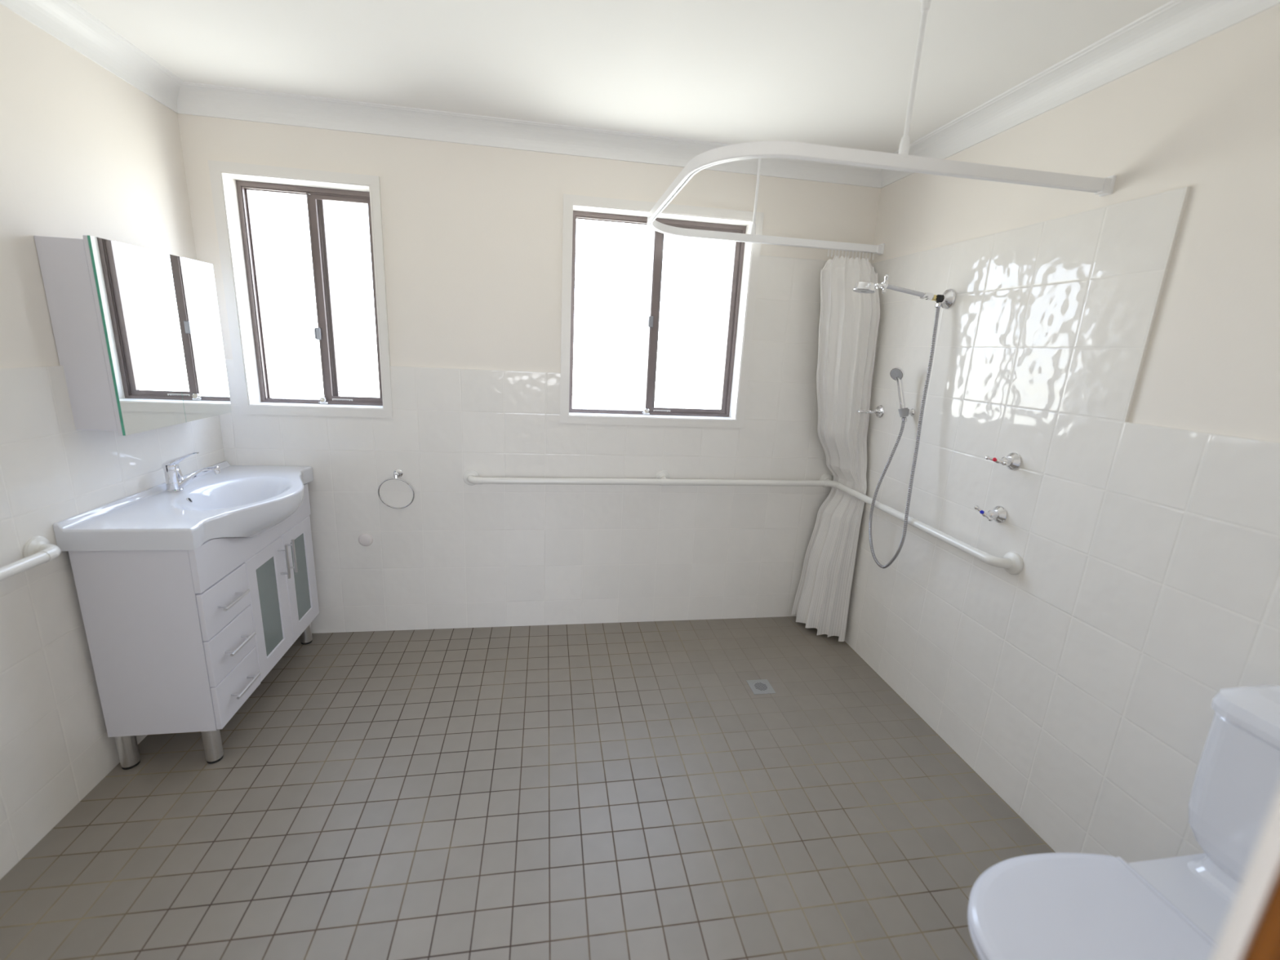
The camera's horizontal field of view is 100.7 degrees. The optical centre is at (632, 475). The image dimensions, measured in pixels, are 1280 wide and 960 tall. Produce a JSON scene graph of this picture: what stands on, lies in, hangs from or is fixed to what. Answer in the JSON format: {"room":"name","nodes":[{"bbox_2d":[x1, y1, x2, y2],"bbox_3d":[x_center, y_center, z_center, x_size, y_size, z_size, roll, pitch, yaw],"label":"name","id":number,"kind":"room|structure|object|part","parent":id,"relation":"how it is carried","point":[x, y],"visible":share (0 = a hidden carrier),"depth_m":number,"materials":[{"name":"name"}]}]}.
{"room":"accessible bathroom","nodes":[
{"label":"accessible bathroom","id":0,"kind":"room"},
{"bbox_2d":[0,4,225,879],"bbox_3d":[-1.778,-0.055,1.130,0.200,2.625,2.635,1,14,-9],"label":"wall","id":1,"kind":"structure","parent":0,"point":[84,151],"depth_m":1.61,"materials":[{"name":"beige paint"}]},
{"bbox_2d":[0,536,60,581],"bbox_3d":[-1.618,0.353,0.998,0.080,0.094,1.257,1,14,-9],"label":"grab rail","id":2,"kind":"object","parent":1,"relation":"attached to","point":[37,550],"visible":1,"depth_m":1.50,"materials":[{"name":"white metal"}]},
{"bbox_2d":[0,0,183,113],"bbox_3d":[-1.598,-1.202,0.933,0.088,0.087,2.520,1,14,-9],"label":"crown molding","id":3,"kind":"structure","parent":1,"relation":"attached to","point":[65,20],"depth_m":1.74,"materials":[{"name":"paint"}]},
{"bbox_2d":[34,235,231,435],"bbox_3d":[-1.735,-0.490,1.915,0.146,0.598,0.600,1,14,-9],"label":"upper cabinet","id":4,"kind":"object","parent":1,"relation":"attached to","point":[137,331],"visible":1,"depth_m":1.73,"materials":[{"name":"white laminate"}]},
{"bbox_3d":[-1.653,-0.454,1.780,0.012,0.598,0.298,1,14,-9],"label":"mirror door","id":5,"kind":"part","parent":4,"relation":"part of","materials":[{"name":"silver metal"}]},
{"bbox_2d":[87,235,186,435],"bbox_3d":[-1.643,-0.454,1.782,0.008,0.598,0.298,1,14,-9],"label":"mirror glass","id":6,"kind":"object","parent":4,"relation":"attached to","point":[129,283],"depth_m":1.75,"materials":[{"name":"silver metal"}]},
{"bbox_2d":[160,252,231,422],"bbox_3d":[-1.690,-0.526,2.070,0.008,0.598,0.300,1,14,-9],"label":"mirror glass","id":7,"kind":"object","parent":4,"relation":"attached to","point":[188,285],"depth_m":2.04,"materials":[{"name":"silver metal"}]},
{"bbox_2d":[0,616,1056,959],"bbox_3d":[-0.110,1.341,1.076,3.501,0.100,4.300,1,14,-9],"label":"floor","id":8,"kind":"structure","parent":0,"point":[624,790],"depth_m":1.74,"materials":[{"name":"tile"}]},
{"bbox_2d":[68,483,319,769],"bbox_3d":[-1.638,0.530,2.170,0.386,0.816,0.840,1,14,-9],"label":"bathroom vanity","id":9,"kind":"object","parent":8,"relation":"on","point":[179,641],"visible":0.96,"depth_m":1.80,"materials":[{"name":"white laminate"}]},
{"bbox_3d":[-1.757,0.944,1.847,0.051,0.131,0.051,1,14,-9],"label":"leg","id":10,"kind":"part","parent":9,"relation":"part of","materials":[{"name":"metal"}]},
{"bbox_2d":[53,461,313,551],"bbox_3d":[-1.584,0.130,2.100,0.497,0.181,0.900,1,14,-9],"label":"basin","id":11,"kind":"object","parent":9,"relation":"in","point":[238,500],"visible":0.98,"depth_m":1.87,"materials":[{"name":"white ceramic"}]},
{"bbox_2d":[161,452,220,492],"bbox_3d":[-1.700,-0.015,2.051,0.194,0.151,0.053,1,14,-9],"label":"mixer tap","id":12,"kind":"object","parent":11,"relation":"on","point":[174,480],"visible":1,"depth_m":2.04,"materials":[{"name":"silver metal"}]},
{"bbox_3d":[-1.743,0.004,2.049,0.019,0.052,0.012,1,14,-9],"label":"plug rod","id":13,"kind":"part","parent":12,"relation":"part of","materials":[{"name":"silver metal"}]},
{"bbox_3d":[-1.731,-0.057,2.036,0.124,0.066,0.048,1,14,-9],"label":"lever","id":14,"kind":"part","parent":12,"relation":"part of","materials":[{"name":"silver metal"}]},
{"bbox_3d":[-1.692,0.010,2.059,0.140,0.087,0.023,1,14,-9],"label":"spout","id":15,"kind":"part","parent":12,"relation":"part of","materials":[{"name":"silver metal"}]},
{"bbox_3d":[-1.495,0.947,1.890,0.051,0.131,0.051,1,14,-9],"label":"leg","id":16,"kind":"part","parent":9,"relation":"part of","materials":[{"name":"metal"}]},
{"bbox_3d":[-1.441,0.442,1.879,0.018,0.168,0.264,1,14,-9],"label":"drawer","id":17,"kind":"part","parent":9,"relation":"part of","materials":[{"name":"white laminate"}]},
{"bbox_3d":[-1.449,0.610,1.920,0.018,0.172,0.264,1,14,-9],"label":"drawer","id":18,"kind":"part","parent":9,"relation":"part of","materials":[{"name":"white laminate"}]},
{"bbox_3d":[-1.413,0.441,1.879,0.038,0.011,0.148,1,14,-9],"label":"handle","id":19,"kind":"part","parent":9,"relation":"part of","materials":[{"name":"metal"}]},
{"bbox_3d":[-1.457,0.777,1.960,0.018,0.165,0.264,1,14,-9],"label":"drawer","id":20,"kind":"part","parent":9,"relation":"part of","materials":[{"name":"white laminate"}]},
{"bbox_3d":[-1.421,0.610,1.920,0.038,0.011,0.148,1,14,-9],"label":"handle","id":21,"kind":"part","parent":9,"relation":"part of","materials":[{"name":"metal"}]},
{"bbox_3d":[-1.430,0.776,1.960,0.038,0.011,0.148,1,14,-9],"label":"handle","id":22,"kind":"part","parent":9,"relation":"part of","materials":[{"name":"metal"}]},
{"bbox_3d":[-1.477,0.212,2.116,0.018,0.152,0.840,1,14,-9],"label":"fascia panel","id":23,"kind":"part","parent":9,"relation":"part of","materials":[{"name":"white laminate"}]},
{"bbox_3d":[-1.491,0.540,2.182,0.018,0.512,0.280,1,14,-9],"label":"door","id":24,"kind":"part","parent":9,"relation":"part of","materials":[{"name":"white laminate"}]},
{"bbox_3d":[-1.490,0.537,2.177,0.005,0.386,0.150,1,14,-9],"label":"glass panel","id":25,"kind":"part","parent":9,"relation":"part of","materials":[{"name":"grey glass"}]},
{"bbox_3d":[-1.472,0.366,2.245,0.038,0.150,0.011,1,14,-9],"label":"handle","id":26,"kind":"part","parent":9,"relation":"part of","materials":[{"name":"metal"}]},
{"bbox_3d":[-1.482,0.351,2.305,0.038,0.150,0.011,1,14,-9],"label":"handle","id":27,"kind":"part","parent":9,"relation":"part of","materials":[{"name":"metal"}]},
{"bbox_3d":[-1.535,0.473,2.453,0.018,0.512,0.281,1,14,-9],"label":"door","id":28,"kind":"part","parent":9,"relation":"part of","materials":[{"name":"white laminate"}]},
{"bbox_3d":[-1.534,0.469,2.451,0.005,0.386,0.141,1,14,-9],"label":"glass panel","id":29,"kind":"part","parent":9,"relation":"part of","materials":[{"name":"grey glass"}]},
{"bbox_3d":[-1.622,0.761,2.634,0.051,0.131,0.051,1,14,-9],"label":"leg","id":30,"kind":"part","parent":9,"relation":"part of","materials":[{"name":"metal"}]},
{"bbox_2d":[746,679,775,694],"bbox_3d":[0.600,0.987,2.474,0.104,0.004,0.104,1,14,-9],"label":"floor drain","id":31,"kind":"object","parent":8,"relation":"on","point":[762,686],"depth_m":2.47,"materials":[{"name":"metal"}]},
{"bbox_2d":[967,684,1279,959],"bbox_3d":[1.059,0.902,1.042,0.804,0.880,0.376,1,14,-9],"label":"toilet","id":32,"kind":"object","parent":8,"relation":"on","point":[1063,905],"visible":0.95,"depth_m":1.09,"materials":[{"name":"white ceramic"}]},
{"bbox_3d":[0.887,0.923,1.019,0.455,0.020,0.374,1,14,-9],"label":"seat","id":33,"kind":"part","parent":32,"relation":"part of","materials":[{"name":"white plastic"}]},
{"bbox_3d":[0.888,0.901,1.014,0.456,0.024,0.376,1,14,-9],"label":"lid","id":34,"kind":"part","parent":32,"relation":"part of","materials":[{"name":"white plastic"}]},
{"bbox_3d":[1.372,0.513,0.995,0.209,0.073,0.370,1,14,-9],"label":"cistern lid","id":35,"kind":"part","parent":32,"relation":"part of","materials":[{"name":"white ceramic"}]},
{"bbox_2d":[177,113,880,633],"bbox_3d":[-0.366,-0.375,2.745,3.501,2.625,0.200,1,14,-9],"label":"wall","id":36,"kind":"structure","parent":0,"point":[473,234],"depth_m":2.65,"materials":[{"name":"beige paint"}]},
{"bbox_2d":[208,160,392,417],"bbox_3d":[-1.459,-0.809,2.454,0.660,1.047,0.204,1,14,-9],"label":"window","id":37,"kind":"structure","parent":36,"relation":"in","point":[231,183],"depth_m":2.39,"materials":[{"name":"white paint"}]},
{"bbox_3d":[-1.464,-0.819,2.491,0.573,0.959,0.067,1,14,-9],"label":"frame","id":38,"kind":"part","parent":37,"relation":"part of","materials":[{"name":"brown metal"}]},
{"bbox_3d":[-1.333,-0.813,2.501,0.287,0.939,0.026,1,14,-9],"label":"sliding sash","id":39,"kind":"part","parent":37,"relation":"part of","materials":[{"name":"brown metal"}]},
{"bbox_2d":[358,533,373,546],"bbox_3d":[-1.334,0.325,2.653,0.068,0.068,0.013,1,14,-9],"label":"wall cap","id":40,"kind":"object","parent":36,"relation":"attached to","point":[364,540],"visible":1,"depth_m":2.65,"materials":[{"name":"white plastic"}]},
{"bbox_2d":[377,469,414,508],"bbox_3d":[-1.156,0.072,2.601,0.170,0.201,0.047,1,14,-9],"label":"towel ring","id":41,"kind":"object","parent":36,"relation":"attached to","point":[397,473],"visible":1,"depth_m":2.60,"materials":[{"name":"silver metal"}]},
{"bbox_2d":[177,81,881,188],"bbox_3d":[-0.289,-1.478,2.343,3.121,0.087,0.088,1,14,-9],"label":"crown molding","id":42,"kind":"structure","parent":36,"relation":"attached to","point":[197,99],"depth_m":2.29,"materials":[{"name":"paint"}]},
{"bbox_2d":[560,193,764,427],"bbox_3d":[0.123,-0.790,2.713,0.965,1.052,0.204,1,14,-9],"label":"window","id":43,"kind":"structure","parent":36,"relation":"in","point":[746,255],"depth_m":2.68,"materials":[{"name":"white paint"}]},
{"bbox_3d":[0.314,-0.793,2.770,0.451,0.945,0.026,1,14,-9],"label":"sliding sash","id":44,"kind":"part","parent":43,"relation":"part of","materials":[{"name":"brown metal"}]},
{"bbox_2d":[462,469,1023,574],"bbox_3d":[0.251,0.161,2.244,2.034,0.088,1.208,1,14,-9],"label":"grab rail","id":45,"kind":"object","parent":36,"relation":"attached to","point":[1011,562],"visible":1,"depth_m":2.65,"materials":[{"name":"white metal"}]},
{"bbox_2d":[71,0,1172,153],"bbox_3d":[0.011,-1.111,0.484,3.501,0.100,4.300,1,14,-9],"label":"ceiling","id":46,"kind":"structure","parent":0,"point":[830,73],"depth_m":1.72,"materials":[{"name":"paint"}]},
{"bbox_2d":[647,0,1116,255],"bbox_3d":[0.730,-1.168,1.960,1.226,0.410,1.142,1,14,-9],"label":"track","id":47,"kind":"object","parent":46,"relation":"hanging from","point":[902,161],"visible":1,"depth_m":1.49,"materials":[{"name":"white metal"}]},
{"bbox_2d":[750,223,755,235],"bbox_3d":[0.574,-1.161,2.515,0.025,0.056,0.025,1,14,-9],"label":"socket","id":48,"kind":"object","parent":47,"relation":"attached to","point":[753,231],"depth_m":2.51,"materials":[{"name":"white plastic"}]},
{"bbox_3d":[0.582,-1.324,2.475,0.013,0.357,0.013,1,14,-9],"label":"hanger rod","id":49,"kind":"part","parent":47,"relation":"part of","materials":[{"name":"white metal"}]},
{"bbox_2d":[791,248,879,641],"bbox_3d":[1.036,-0.108,2.746,0.306,1.992,0.297,1,14,-9],"label":"shower curtain","id":50,"kind":"object","parent":47,"relation":"hanging from","point":[849,319],"visible":0.95,"depth_m":2.73,"materials":[{"name":"white fabric"}]},
{"bbox_3d":[0.715,-0.992,2.002,1.212,0.034,1.130,1,14,-9],"label":"track rail","id":51,"kind":"part","parent":47,"relation":"part of","materials":[{"name":"white metal"}]},
{"bbox_2d":[897,135,909,158],"bbox_3d":[0.745,-0.895,1.452,0.025,0.056,0.025,1,14,-9],"label":"socket","id":52,"kind":"object","parent":47,"relation":"attached to","point":[904,148],"depth_m":1.44,"materials":[{"name":"white plastic"}]},
{"bbox_3d":[0.753,-1.059,1.413,0.013,0.357,0.013,1,14,-9],"label":"hanger rod","id":53,"kind":"part","parent":47,"relation":"part of","materials":[{"name":"white metal"}]},
{"bbox_2d":[919,0,930,12],"bbox_3d":[0.760,-1.220,1.374,0.034,0.034,0.034,1,14,-9],"label":"cup","id":54,"kind":"object","parent":47,"relation":"on","point":[925,7],"depth_m":1.37,"materials":[{"name":"white plastic"}]},
{"bbox_2d":[844,4,1279,862],"bbox_3d":[1.480,-0.022,1.662,0.200,2.625,2.635,1,14,-9],"label":"wall","id":55,"kind":"structure","parent":0,"point":[1124,344],"depth_m":1.59,"materials":[{"name":"white tile"}]},
{"bbox_2d":[855,404,884,417],"bbox_3d":[1.163,-0.315,2.606,0.127,0.062,0.088,1,14,-9],"label":"hook","id":56,"kind":"object","parent":55,"relation":"attached to","point":[879,411],"visible":1,"depth_m":2.60,"materials":[{"name":"silver metal"}]},
{"bbox_2d":[852,274,955,309],"bbox_3d":[1.091,-0.743,2.141,0.427,0.116,0.091,1,14,-9],"label":"shower","id":57,"kind":"object","parent":55,"relation":"attached to","point":[948,298],"visible":0.99,"depth_m":2.14,"materials":[{"name":"silver metal"}]},
{"bbox_3d":[1.007,-0.765,2.120,0.023,0.072,0.027,1,14,-9],"label":"joint knob","id":58,"kind":"part","parent":57,"relation":"part of","materials":[{"name":"silver metal"}]},
{"bbox_3d":[1.097,-0.746,2.141,0.186,0.043,0.018,1,14,-9],"label":"arm","id":59,"kind":"part","parent":57,"relation":"part of","materials":[{"name":"grey metal"}]},
{"bbox_2d":[868,302,942,568],"bbox_3d":[1.200,-0.141,2.335,0.078,1.180,0.272,1,14,-9],"label":"shower","id":60,"kind":"object","parent":55,"relation":"attached to","point":[896,374],"visible":0.98,"depth_m":2.32,"materials":[{"name":"silver metal"}]},
{"bbox_3d":[1.204,-0.351,2.378,0.070,0.184,0.026,13,17,37],"label":"handle","id":61,"kind":"part","parent":60,"relation":"part of","materials":[{"name":"silver metal"}]},
{"bbox_2d":[897,408,915,417],"bbox_3d":[1.228,-0.282,2.384,0.069,0.046,0.043,1,14,-9],"label":"holder","id":62,"kind":"object","parent":55,"relation":"attached to","point":[903,412],"visible":1,"depth_m":2.37,"materials":[{"name":"silver metal"}]},
{"bbox_2d":[974,505,1007,523],"bbox_3d":[1.291,0.142,1.918,0.087,0.063,0.063,1,14,-9],"label":"tap","id":63,"kind":"object","parent":55,"relation":"attached to","point":[998,513],"visible":1,"depth_m":1.91,"materials":[{"name":"silver metal"}]},
{"bbox_3d":[1.272,0.138,1.919,0.064,0.047,0.023,14,17,38],"label":"lever handle","id":64,"kind":"part","parent":63,"relation":"part of","materials":[{"name":"silver metal"}]},
{"bbox_2d":[986,510,998,518],"bbox_3d":[1.298,0.142,1.919,0.038,0.031,0.031,1,14,-9],"label":"tap","id":65,"kind":"object","parent":63,"relation":"on","point":[990,513],"depth_m":1.91,"materials":[{"name":"silver metal"}]},
{"bbox_2d":[985,452,1021,470],"bbox_3d":[1.301,-0.050,1.866,0.087,0.063,0.068,1,14,-9],"label":"tap","id":66,"kind":"object","parent":55,"relation":"attached to","point":[1012,460],"visible":1,"depth_m":1.85,"materials":[{"name":"silver metal"}]},
{"bbox_3d":[1.283,-0.052,1.866,0.023,0.024,0.073,-8,17,-39],"label":"lever handle","id":67,"kind":"part","parent":66,"relation":"part of","materials":[{"name":"silver metal"}]},
{"bbox_2d":[1000,457,1012,465],"bbox_3d":[1.308,-0.050,1.865,0.038,0.031,0.031,1,14,-9],"label":"tap","id":68,"kind":"object","parent":66,"relation":"on","point":[1004,460],"depth_m":1.85,"materials":[{"name":"silver metal"}]},
{"bbox_2d":[880,0,1279,187],"bbox_3d":[1.395,-1.173,1.421,0.088,0.087,2.520,1,14,-9],"label":"crown molding","id":69,"kind":"structure","parent":55,"relation":"attached to","point":[1175,25],"depth_m":1.59,"materials":[{"name":"paint"}]},
{"bbox_3d":[0.045,0.263,0.188,3.501,2.625,0.115,1,14,-9],"label":"wall","id":70,"kind":"structure","parent":0,"visible":0},
{"bbox_2d":[1210,786,1279,959],"bbox_3d":[-0.061,0.412,0.214,0.944,2.112,0.126,1,14,-9],"label":"door","id":71,"kind":"structure","parent":70,"relation":"in","point":[1251,931],"depth_m":0.29,"materials":[{"name":"white paint"}]}
]}

